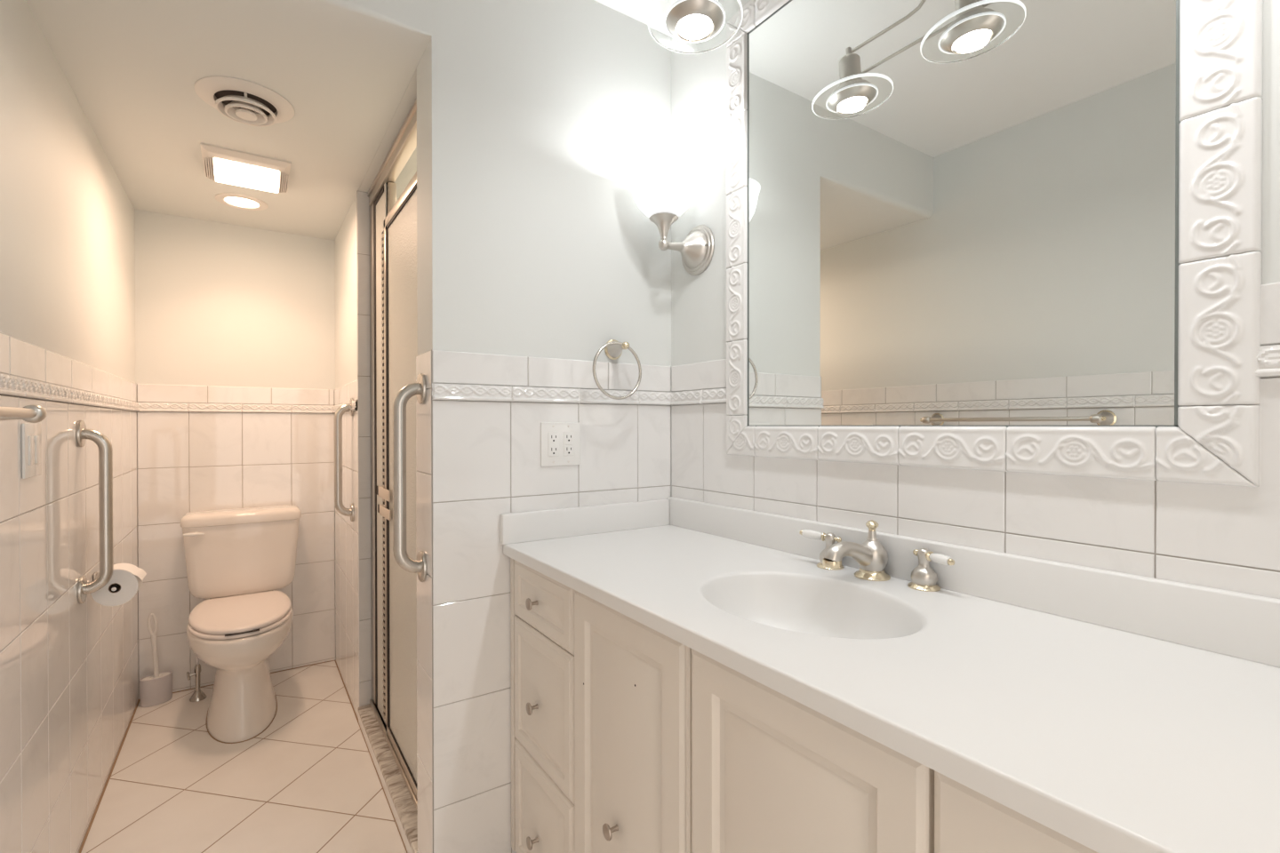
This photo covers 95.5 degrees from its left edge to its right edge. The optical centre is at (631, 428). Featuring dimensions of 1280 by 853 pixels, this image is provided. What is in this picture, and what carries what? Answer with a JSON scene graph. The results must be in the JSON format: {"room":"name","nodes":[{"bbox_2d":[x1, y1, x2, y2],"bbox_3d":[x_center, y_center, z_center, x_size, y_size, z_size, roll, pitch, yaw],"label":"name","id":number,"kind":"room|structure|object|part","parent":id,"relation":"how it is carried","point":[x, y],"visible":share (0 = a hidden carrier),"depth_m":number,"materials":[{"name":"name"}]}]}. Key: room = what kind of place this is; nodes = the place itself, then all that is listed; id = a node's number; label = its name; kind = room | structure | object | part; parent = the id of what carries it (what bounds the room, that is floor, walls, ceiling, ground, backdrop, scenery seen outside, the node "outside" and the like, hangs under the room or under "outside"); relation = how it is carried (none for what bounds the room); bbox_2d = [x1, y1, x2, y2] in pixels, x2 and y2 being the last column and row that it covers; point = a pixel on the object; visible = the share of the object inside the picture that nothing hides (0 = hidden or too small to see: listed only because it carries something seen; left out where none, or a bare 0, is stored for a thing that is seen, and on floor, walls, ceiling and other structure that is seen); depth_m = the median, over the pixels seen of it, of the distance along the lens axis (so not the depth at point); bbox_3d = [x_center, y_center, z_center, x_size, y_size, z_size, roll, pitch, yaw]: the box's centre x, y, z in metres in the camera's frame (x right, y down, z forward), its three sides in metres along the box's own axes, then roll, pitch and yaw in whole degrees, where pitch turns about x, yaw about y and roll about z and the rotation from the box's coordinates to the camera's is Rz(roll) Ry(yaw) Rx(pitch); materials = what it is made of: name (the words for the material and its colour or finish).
{"room":"bathroom","nodes":[
{"label":"bathroom","id":0,"kind":"room"},
{"bbox_2d":[0,0,135,383],"bbox_3d":[-1.170,-0.069,0.923,0.100,2.600,4.170,0,0,-34],"label":"wall","id":1,"kind":"structure","parent":0,"point":[68,256],"depth_m":1.51,"materials":[{"name":"white paint"}]},
{"bbox_2d":[0,404,47,423],"bbox_3d":[-0.928,-0.025,0.757,0.107,0.065,0.697,0,0,-34],"label":"towel bar","id":2,"kind":"object","parent":1,"relation":"attached to","point":[31,413],"visible":1,"depth_m":1.01,"materials":[{"name":"grey metal"}]},
{"bbox_3d":[-0.897,-0.025,0.777,0.017,0.017,0.652,0,0,-34],"label":"rail","id":3,"kind":"part","parent":2,"relation":"part of","materials":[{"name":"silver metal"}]},
{"bbox_2d":[21,423,41,479],"bbox_3d":[-1.360,0.049,1.320,0.009,0.122,0.124,0,0,-34],"label":"light switch","id":4,"kind":"object","parent":1,"relation":"attached to","point":[31,433],"visible":1,"depth_m":1.30,"materials":[{"name":"white plastic"}]},
{"bbox_2d":[0,332,139,852],"bbox_3d":[-1.093,0.519,0.917,0.016,1.423,4.069,0,0,-34],"label":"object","id":5,"kind":"structure","parent":1,"relation":"attached to","point":[69,668],"depth_m":1.51,"materials":[{"name":"tile"}]},
{"bbox_2d":[76,420,113,604],"bbox_3d":[-1.592,0.245,1.729,0.073,0.541,0.081,0,0,-34],"label":"grab bar","id":6,"kind":"object","parent":1,"relation":"attached to","point":[104,445],"visible":1,"depth_m":1.73,"materials":[{"name":"silver metal"}]},
{"bbox_2d":[92,571,119,591],"bbox_3d":[-1.657,0.491,1.830,0.075,0.056,0.170,0,0,-34],"label":"toilet paper holder","id":7,"kind":"object","parent":1,"relation":"attached to","point":[95,575],"visible":0.25,"depth_m":1.84,"materials":[{"name":"grey metal"}]},
{"bbox_3d":[-1.720,0.491,1.864,0.008,0.056,0.044,0,0,-34],"label":"wall plate","id":8,"kind":"part","parent":7,"relation":"part of","materials":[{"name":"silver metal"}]},
{"bbox_3d":[-1.622,0.491,1.835,0.012,0.012,0.140,0,0,-34],"label":"rod","id":9,"kind":"part","parent":7,"relation":"part of","materials":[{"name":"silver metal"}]},
{"bbox_2d":[90,563,146,606],"bbox_3d":[-1.615,0.491,1.833,0.121,0.113,0.107,0,0,-34],"label":"toilet paper roll","id":10,"kind":"object","parent":7,"relation":"hanging from","point":[129,578],"visible":0.81,"depth_m":1.80,"materials":[{"name":"white paper"}]},
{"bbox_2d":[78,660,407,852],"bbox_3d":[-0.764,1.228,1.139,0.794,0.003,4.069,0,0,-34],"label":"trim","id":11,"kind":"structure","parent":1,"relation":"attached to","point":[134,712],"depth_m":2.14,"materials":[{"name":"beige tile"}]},
{"bbox_2d":[25,0,431,240],"bbox_3d":[-1.387,-1.129,2.042,0.824,0.296,1.975,0,0,-34],"label":"ceiling","id":12,"kind":"structure","parent":0,"point":[345,68],"depth_m":1.65,"materials":[{"name":"white paint"}]},
{"bbox_2d":[215,192,268,210],"bbox_3d":[-1.689,-0.980,2.518,0.192,0.007,0.192,0,0,-34],"label":"recessed light","id":13,"kind":"object","parent":12,"relation":"in","point":[243,202],"visible":1,"depth_m":2.51,"materials":[{"name":"white paint"}]},
{"bbox_2d":[194,75,294,126],"bbox_3d":[-1.151,-0.956,1.735,0.248,0.047,0.248,0,0,-34],"label":"air vent","id":14,"kind":"object","parent":12,"relation":"in","point":[240,100],"visible":1,"depth_m":1.70,"materials":[{"name":"white paint"}]},
{"bbox_2d":[200,143,291,193],"bbox_3d":[-1.449,-0.956,2.191,0.270,0.052,0.300,0,0,-34],"label":"exhaust fan light","id":15,"kind":"object","parent":12,"relation":"attached to","point":[220,164],"visible":1,"depth_m":2.13,"materials":[{"name":"white paint"}]},
{"bbox_2d":[134,208,335,640],"bbox_3d":[-1.442,-0.082,3.187,1.949,2.600,0.095,0,0,-34],"label":"wall","id":16,"kind":"structure","parent":0,"point":[218,304],"depth_m":2.80,"materials":[{"name":"white paint"}]},
{"bbox_2d":[136,384,335,699],"bbox_3d":[-1.887,0.509,2.828,0.794,1.423,0.016,0,0,-34],"label":"trim","id":17,"kind":"structure","parent":16,"relation":"attached to","point":[201,448],"depth_m":2.80,"materials":[{"name":"tile"}]},
{"bbox_2d":[80,661,406,852],"bbox_3d":[0.000,1.271,0.794,2.100,0.080,5.850,0,0,-34],"label":"floor","id":18,"kind":"structure","parent":0,"point":[309,782],"depth_m":2.01,"materials":[{"name":"tile"}]},
{"bbox_2d":[139,671,172,707],"bbox_3d":[-2.121,1.162,2.593,0.112,0.118,0.085,0,0,-34],"label":"brush holder","id":19,"kind":"object","parent":18,"relation":"on","point":[154,692],"visible":0.99,"depth_m":2.56,"materials":[{"name":"white plastic"}]},
{"bbox_2d":[147,613,161,679],"bbox_3d":[-2.121,1.006,2.592,0.059,0.371,0.059,0,0,-34],"label":"toilet brush","id":20,"kind":"object","parent":19,"relation":"in","point":[153,636],"visible":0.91,"depth_m":2.58,"materials":[{"name":"white plastic"}]},
{"bbox_3d":[-2.124,1.030,2.590,0.031,0.226,0.021,0,0,-34],"label":"handle","id":21,"kind":"part","parent":20,"relation":"part of","materials":[{"name":"white plastic"}]},
{"bbox_2d":[186,599,207,702],"bbox_3d":[-1.964,0.995,2.622,0.074,0.452,0.064,0,0,-34],"label":"supply valve","id":22,"kind":"object","parent":18,"relation":"on","point":[198,695],"visible":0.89,"depth_m":2.62,"materials":[{"name":"silver metal"}]},
{"bbox_3d":[-1.985,1.109,2.602,0.012,0.039,0.040,0,0,-45],"label":"handle","id":23,"kind":"part","parent":22,"relation":"part of","materials":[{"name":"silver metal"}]},
{"bbox_2d":[180,505,301,743],"bbox_3d":[-1.678,0.802,2.514,0.465,0.839,0.748,0,0,-34],"label":"toilet","id":24,"kind":"object","parent":18,"relation":"on","point":[236,559],"visible":1,"depth_m":2.54,"materials":[{"name":"white ceramic"}]},
{"bbox_3d":[-1.928,0.466,2.560,0.073,0.020,0.026,0,0,-34],"label":"flush lever","id":25,"kind":"part","parent":24,"relation":"part of","materials":[{"name":"white"}]},
{"bbox_3d":[-1.633,0.788,2.435,0.360,0.017,0.537,0,0,-34],"label":"seat","id":26,"kind":"part","parent":24,"relation":"part of","materials":[{"name":"white plastic"}]},
{"bbox_3d":[-1.633,0.768,2.434,0.360,0.020,0.532,0,0,-34],"label":"seat lid","id":27,"kind":"part","parent":24,"relation":"part of","materials":[{"name":"white plastic"}]},
{"bbox_3d":[-1.829,0.409,2.739,0.465,0.054,0.203,0,0,-34],"label":"tank lid","id":28,"kind":"part","parent":24,"relation":"part of","materials":[{"name":"white ceramic"}]},
{"bbox_3d":[-1.830,0.602,2.741,0.456,0.331,0.187,0,0,-34],"label":"tank","id":29,"kind":"part","parent":24,"relation":"part of","materials":[{"name":"white ceramic"}]},
{"bbox_2d":[510,558,1098,852],"bbox_3d":[0.437,0.785,0.875,0.571,0.888,1.986,0,0,-34],"label":"vanity cabinet","id":30,"kind":"object","parent":18,"relation":"on","point":[627,737],"visible":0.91,"depth_m":0.94,"materials":[{"name":"white wood"}]},
{"bbox_3d":[-0.239,0.422,1.400,0.027,0.029,0.029,0,0,-34],"label":"knob","id":31,"kind":"part","parent":30,"relation":"part of","materials":[{"name":"silver metal"}]},
{"bbox_3d":[-0.239,0.999,1.404,0.027,0.029,0.029,0,0,-34],"label":"knob","id":32,"kind":"part","parent":30,"relation":"part of","materials":[{"name":"silver metal"}]},
{"bbox_3d":[-0.239,0.674,1.402,0.027,0.029,0.029,0,0,-34],"label":"knob","id":33,"kind":"part","parent":30,"relation":"part of","materials":[{"name":"silver metal"}]},
{"bbox_3d":[-0.214,0.659,1.405,0.018,0.323,0.332,0,0,-34],"label":"drawer","id":34,"kind":"part","parent":30,"relation":"part of","materials":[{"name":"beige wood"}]},
{"bbox_3d":[-0.215,0.419,1.403,0.018,0.151,0.332,0,0,-34],"label":"drawer","id":35,"kind":"part","parent":30,"relation":"part of","materials":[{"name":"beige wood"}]},
{"bbox_3d":[-0.214,0.974,1.407,0.018,0.301,0.332,0,0,-34],"label":"drawer","id":36,"kind":"part","parent":30,"relation":"part of","materials":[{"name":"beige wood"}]},
{"bbox_3d":[-0.038,0.761,1.100,0.027,0.029,0.029,0,0,-34],"label":"knob","id":37,"kind":"part","parent":30,"relation":"part of","materials":[{"name":"silver metal"}]},
{"bbox_3d":[-0.015,0.735,1.105,0.018,0.781,0.382,0,0,-34],"label":"door","id":38,"kind":"part","parent":30,"relation":"part of","materials":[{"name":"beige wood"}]},
{"bbox_3d":[0.206,0.737,0.771,0.018,0.781,0.387,0,0,-34],"label":"door","id":39,"kind":"part","parent":30,"relation":"part of","materials":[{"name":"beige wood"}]},
{"bbox_2d":[500,496,1279,852],"bbox_3d":[0.439,0.335,0.873,0.573,0.223,1.994,0,0,-34],"label":"countertop","id":40,"kind":"structure","parent":30,"relation":"on","point":[1113,712],"depth_m":0.78,"materials":[{"name":"white stone"}]},
{"bbox_2d":[799,520,954,591],"bbox_3d":[0.462,0.249,1.178,0.173,0.118,0.341,0,0,-34],"label":"faucet","id":41,"kind":"object","parent":40,"relation":"on","point":[871,556],"visible":1,"depth_m":1.17,"materials":[{"name":"grey metal"}]},
{"bbox_3d":[0.409,0.240,1.313,0.044,0.020,0.019,0,0,38],"label":"lever","id":42,"kind":"part","parent":41,"relation":"part of","materials":[{"name":"white ceramic"}]},
{"bbox_3d":[0.441,0.265,1.289,0.047,0.068,0.047,0,0,-34],"label":"handle","id":43,"kind":"part","parent":41,"relation":"part of","materials":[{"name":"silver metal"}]},
{"bbox_3d":[0.454,0.245,1.279,0.017,0.013,0.013,0,0,39],"label":"knob","id":44,"kind":"part","parent":41,"relation":"part of","materials":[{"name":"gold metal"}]},
{"bbox_3d":[0.458,0.259,1.177,0.160,0.065,0.060,0,0,-34],"label":"spout","id":45,"kind":"part","parent":41,"relation":"part of","materials":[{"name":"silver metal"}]},
{"bbox_3d":[0.499,0.220,1.205,0.019,0.016,0.019,0,0,-34],"label":"lift rod","id":46,"kind":"part","parent":41,"relation":"part of","materials":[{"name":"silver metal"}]},
{"bbox_3d":[0.562,0.244,1.141,0.013,0.013,0.017,0,0,-16],"label":"knob","id":47,"kind":"part","parent":41,"relation":"part of","materials":[{"name":"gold metal"}]},
{"bbox_3d":[0.567,0.266,1.125,0.047,0.068,0.047,0,0,-34],"label":"handle","id":48,"kind":"part","parent":41,"relation":"part of","materials":[{"name":"silver metal"}]},
{"bbox_3d":[0.578,0.244,1.086,0.019,0.019,0.043,0,0,-16],"label":"lever","id":49,"kind":"part","parent":41,"relation":"part of","materials":[{"name":"white"}]},
{"bbox_3d":[0.424,0.739,0.443,0.018,0.781,0.390,0,0,-34],"label":"door","id":50,"kind":"part","parent":30,"relation":"part of","materials":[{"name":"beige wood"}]},
{"bbox_2d":[334,195,357,389],"bbox_3d":[-0.984,0.105,2.973,0.865,2.226,0.770,0,0,-34],"label":"wall","id":51,"kind":"structure","parent":0,"point":[345,242],"depth_m":2.68,"materials":[{"name":"white paint"}]},
{"bbox_2d":[333,398,354,521],"bbox_3d":[-1.238,0.135,2.497,0.073,0.538,0.081,0,0,-34],"label":"grab bar","id":52,"kind":"object","parent":51,"relation":"attached to","point":[340,411],"visible":0.95,"depth_m":2.48,"materials":[{"name":"silver metal"}]},
{"bbox_2d":[332,380,359,719],"bbox_3d":[-1.349,0.509,2.727,0.016,1.423,0.770,0,0,-34],"label":"trim","id":53,"kind":"structure","parent":51,"relation":"attached to","point":[347,612],"depth_m":2.63,"materials":[{"name":"tile"}]},
{"bbox_2d":[356,191,398,706],"bbox_3d":[-0.821,0.117,2.617,0.755,2.206,0.005,0,0,-34],"label":"trim","id":54,"kind":"structure","parent":51,"relation":"attached to","point":[363,208],"depth_m":2.42,"materials":[{"name":"tile"}]},
{"bbox_2d":[358,67,416,199],"bbox_3d":[-0.498,-1.014,2.230,0.864,0.060,0.996,0,0,-34],"label":"ceiling","id":55,"kind":"structure","parent":0,"point":[409,98],"depth_m":2.05,"materials":[{"name":"white paint"}]},
{"bbox_2d":[416,0,671,496],"bbox_3d":[-0.227,-0.031,1.724,0.750,2.512,0.153,0,0,-34],"label":"wall partition","id":56,"kind":"structure","parent":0,"point":[533,238],"depth_m":1.61,"materials":[{"name":"white paint"}]},
{"bbox_2d":[358,713,412,852],"bbox_3d":[-0.797,1.199,2.041,0.152,0.050,0.989,0,0,-34],"label":"trim","id":57,"kind":"structure","parent":56,"relation":"attached to","point":[381,779],"depth_m":1.93,"materials":[{"name":"tile"}]},
{"bbox_2d":[357,704,417,852],"bbox_3d":[-0.793,1.165,2.043,0.171,0.018,0.989,0,0,-34],"label":"trim","id":58,"kind":"structure","parent":56,"relation":"attached to","point":[407,812],"depth_m":1.93,"materials":[{"name":"stone"}]},
{"bbox_2d":[367,98,417,810],"bbox_3d":[-0.805,0.087,2.029,0.052,2.137,0.987,0,0,-34],"label":"shower frame","id":59,"kind":"object","parent":58,"relation":"on","point":[381,194],"visible":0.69,"depth_m":2.30,"materials":[{"name":"silver metal"}]},
{"bbox_3d":[-0.989,0.104,2.293,0.004,2.065,0.232,0,0,-34],"label":"fixed panel","id":60,"kind":"part","parent":59,"relation":"part of","materials":[{"name":"clear glass"}]},
{"bbox_3d":[-0.925,0.105,2.232,0.028,2.064,0.102,0,0,-34],"label":"post","id":61,"kind":"part","parent":59,"relation":"part of","materials":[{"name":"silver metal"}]},
{"bbox_3d":[-0.807,-0.954,2.022,0.050,0.056,0.987,0,0,-34],"label":"header rail","id":62,"kind":"part","parent":59,"relation":"part of","materials":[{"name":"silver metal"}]},
{"bbox_2d":[376,171,417,799],"bbox_3d":[-0.770,0.178,1.945,0.020,1.908,0.780,0,0,-34],"label":"shower door","id":63,"kind":"structure","parent":59,"relation":"attached to","point":[400,224],"depth_m":1.95,"materials":[{"name":"clear glass"}]},
{"bbox_3d":[-0.918,0.241,2.155,0.005,0.040,0.198,0,0,-34],"label":"latch plate","id":64,"kind":"part","parent":63,"relation":"part of","materials":[{"name":"beige plastic"}]},
{"bbox_3d":[-0.911,0.310,2.144,0.005,0.037,0.185,0,0,-34],"label":"latch plate","id":65,"kind":"part","parent":63,"relation":"part of","materials":[{"name":"beige plastic"}]},
{"bbox_2d":[392,373,427,582],"bbox_3d":[-0.575,0.128,1.496,0.073,0.545,0.081,0,0,-34],"label":"grab bar","id":66,"kind":"object","parent":56,"relation":"attached to","point":[419,388],"visible":1,"depth_m":1.48,"materials":[{"name":"silver metal"}]},
{"bbox_2d":[416,350,433,852],"bbox_3d":[-0.540,0.515,1.518,0.005,1.424,0.157,0,0,-34],"label":"trim","id":67,"kind":"structure","parent":56,"relation":"attached to","point":[424,516],"depth_m":1.51,"materials":[{"name":"tile"}]},
{"bbox_2d":[431,350,671,852],"bbox_3d":[-0.184,0.514,1.654,0.750,1.423,0.016,0,0,-34],"label":"tiled wall","id":68,"kind":"structure","parent":56,"relation":"attached to","point":[488,411],"depth_m":1.53,"materials":[{"name":"tile"}]},
{"bbox_2d":[540,422,580,466],"bbox_3d":[-0.199,0.044,1.640,0.123,0.123,0.009,0,0,-34],"label":"wall outlet","id":69,"kind":"object","parent":56,"relation":"attached to","point":[560,442],"visible":1,"depth_m":1.64,"materials":[{"name":"white plastic"}]},
{"bbox_2d":[548,432,559,456],"bbox_3d":[-0.218,0.044,1.625,0.034,0.067,0.003,0,0,-34],"label":"receptacle","id":70,"kind":"object","parent":69,"relation":"attached to","point":[553,436],"depth_m":1.62,"materials":[{"name":"white plastic"}]},
{"bbox_2d":[563,432,574,455],"bbox_3d":[-0.178,0.044,1.651,0.034,0.067,0.003,0,0,-34],"label":"receptacle","id":71,"kind":"object","parent":69,"relation":"attached to","point":[568,436],"depth_m":1.65,"materials":[{"name":"white plastic"}]},
{"bbox_2d":[592,339,641,399],"bbox_3d":[-0.056,-0.175,1.696,0.168,0.184,0.082,0,0,-34],"label":"towel ring","id":72,"kind":"object","parent":56,"relation":"attached to","point":[613,348],"visible":1,"depth_m":1.69,"materials":[{"name":"silver metal"}]},
{"bbox_3d":[-0.037,-0.237,1.716,0.050,0.050,0.056,0,0,-34],"label":"post","id":73,"kind":"part","parent":72,"relation":"part of","materials":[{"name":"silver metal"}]},
{"bbox_2d":[594,0,654,24],"bbox_3d":[0.103,-1.290,0.501,1.770,0.080,2.270,0,0,-34],"label":"ceiling","id":74,"kind":"structure","parent":0,"point":[638,10],"depth_m":1.73,"materials":[{"name":"white paint"}]},
{"bbox_2d":[648,0,743,54],"bbox_3d":[0.407,-1.071,0.908,0.212,0.362,1.172,0,0,-34],"label":"spotlight","id":75,"kind":"object","parent":74,"relation":"attached to","point":[687,27],"visible":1,"depth_m":1.30,"materials":[{"name":"grey metal"}]},
{"bbox_2d":[671,0,1279,486],"bbox_3d":[0.435,-0.074,1.495,0.100,2.600,3.350,0,0,-34],"label":"wall","id":76,"kind":"structure","parent":0,"point":[698,80],"depth_m":1.70,"materials":[{"name":"white paint"}]},
{"bbox_2d":[627,155,714,275],"bbox_3d":[0.103,-0.603,1.687,0.236,0.278,0.212,0,0,-34],"label":"wall sconce","id":77,"kind":"object","parent":76,"relation":"attached to","point":[663,188],"visible":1,"depth_m":1.63,"materials":[{"name":"white glass"}]},
{"bbox_3d":[0.093,-0.677,1.680,0.212,0.130,0.212,0,0,-34],"label":"lamp shade","id":78,"kind":"part","parent":77,"relation":"part of","materials":[{"name":"white glass"}]},
{"bbox_3d":[0.114,-0.533,1.694,0.080,0.034,0.032,0,0,-34],"label":"arm","id":79,"kind":"part","parent":77,"relation":"part of","materials":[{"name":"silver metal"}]},
{"bbox_2d":[667,496,1279,668],"bbox_3d":[0.670,0.266,1.023,0.020,0.087,1.990,0,0,-34],"label":"backsplash","id":80,"kind":"structure","parent":76,"relation":"attached to","point":[1246,627],"depth_m":0.95,"materials":[{"name":"white stone"}]},
{"bbox_2d":[670,281,1279,599],"bbox_3d":[0.718,0.067,0.964,0.016,0.523,2.150,0,0,-34],"label":"tile backsplash","id":81,"kind":"structure","parent":76,"relation":"attached to","point":[1213,536],"depth_m":1.00,"materials":[{"name":"tile"}]},
{"bbox_2d":[726,0,1263,487],"bbox_3d":[0.553,-0.533,1.203,0.020,1.219,1.032,0,0,-34],"label":"wall mirror","id":82,"kind":"object","parent":76,"relation":"attached to","point":[1002,236],"visible":0.98,"depth_m":1.04,"materials":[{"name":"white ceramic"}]}
]}

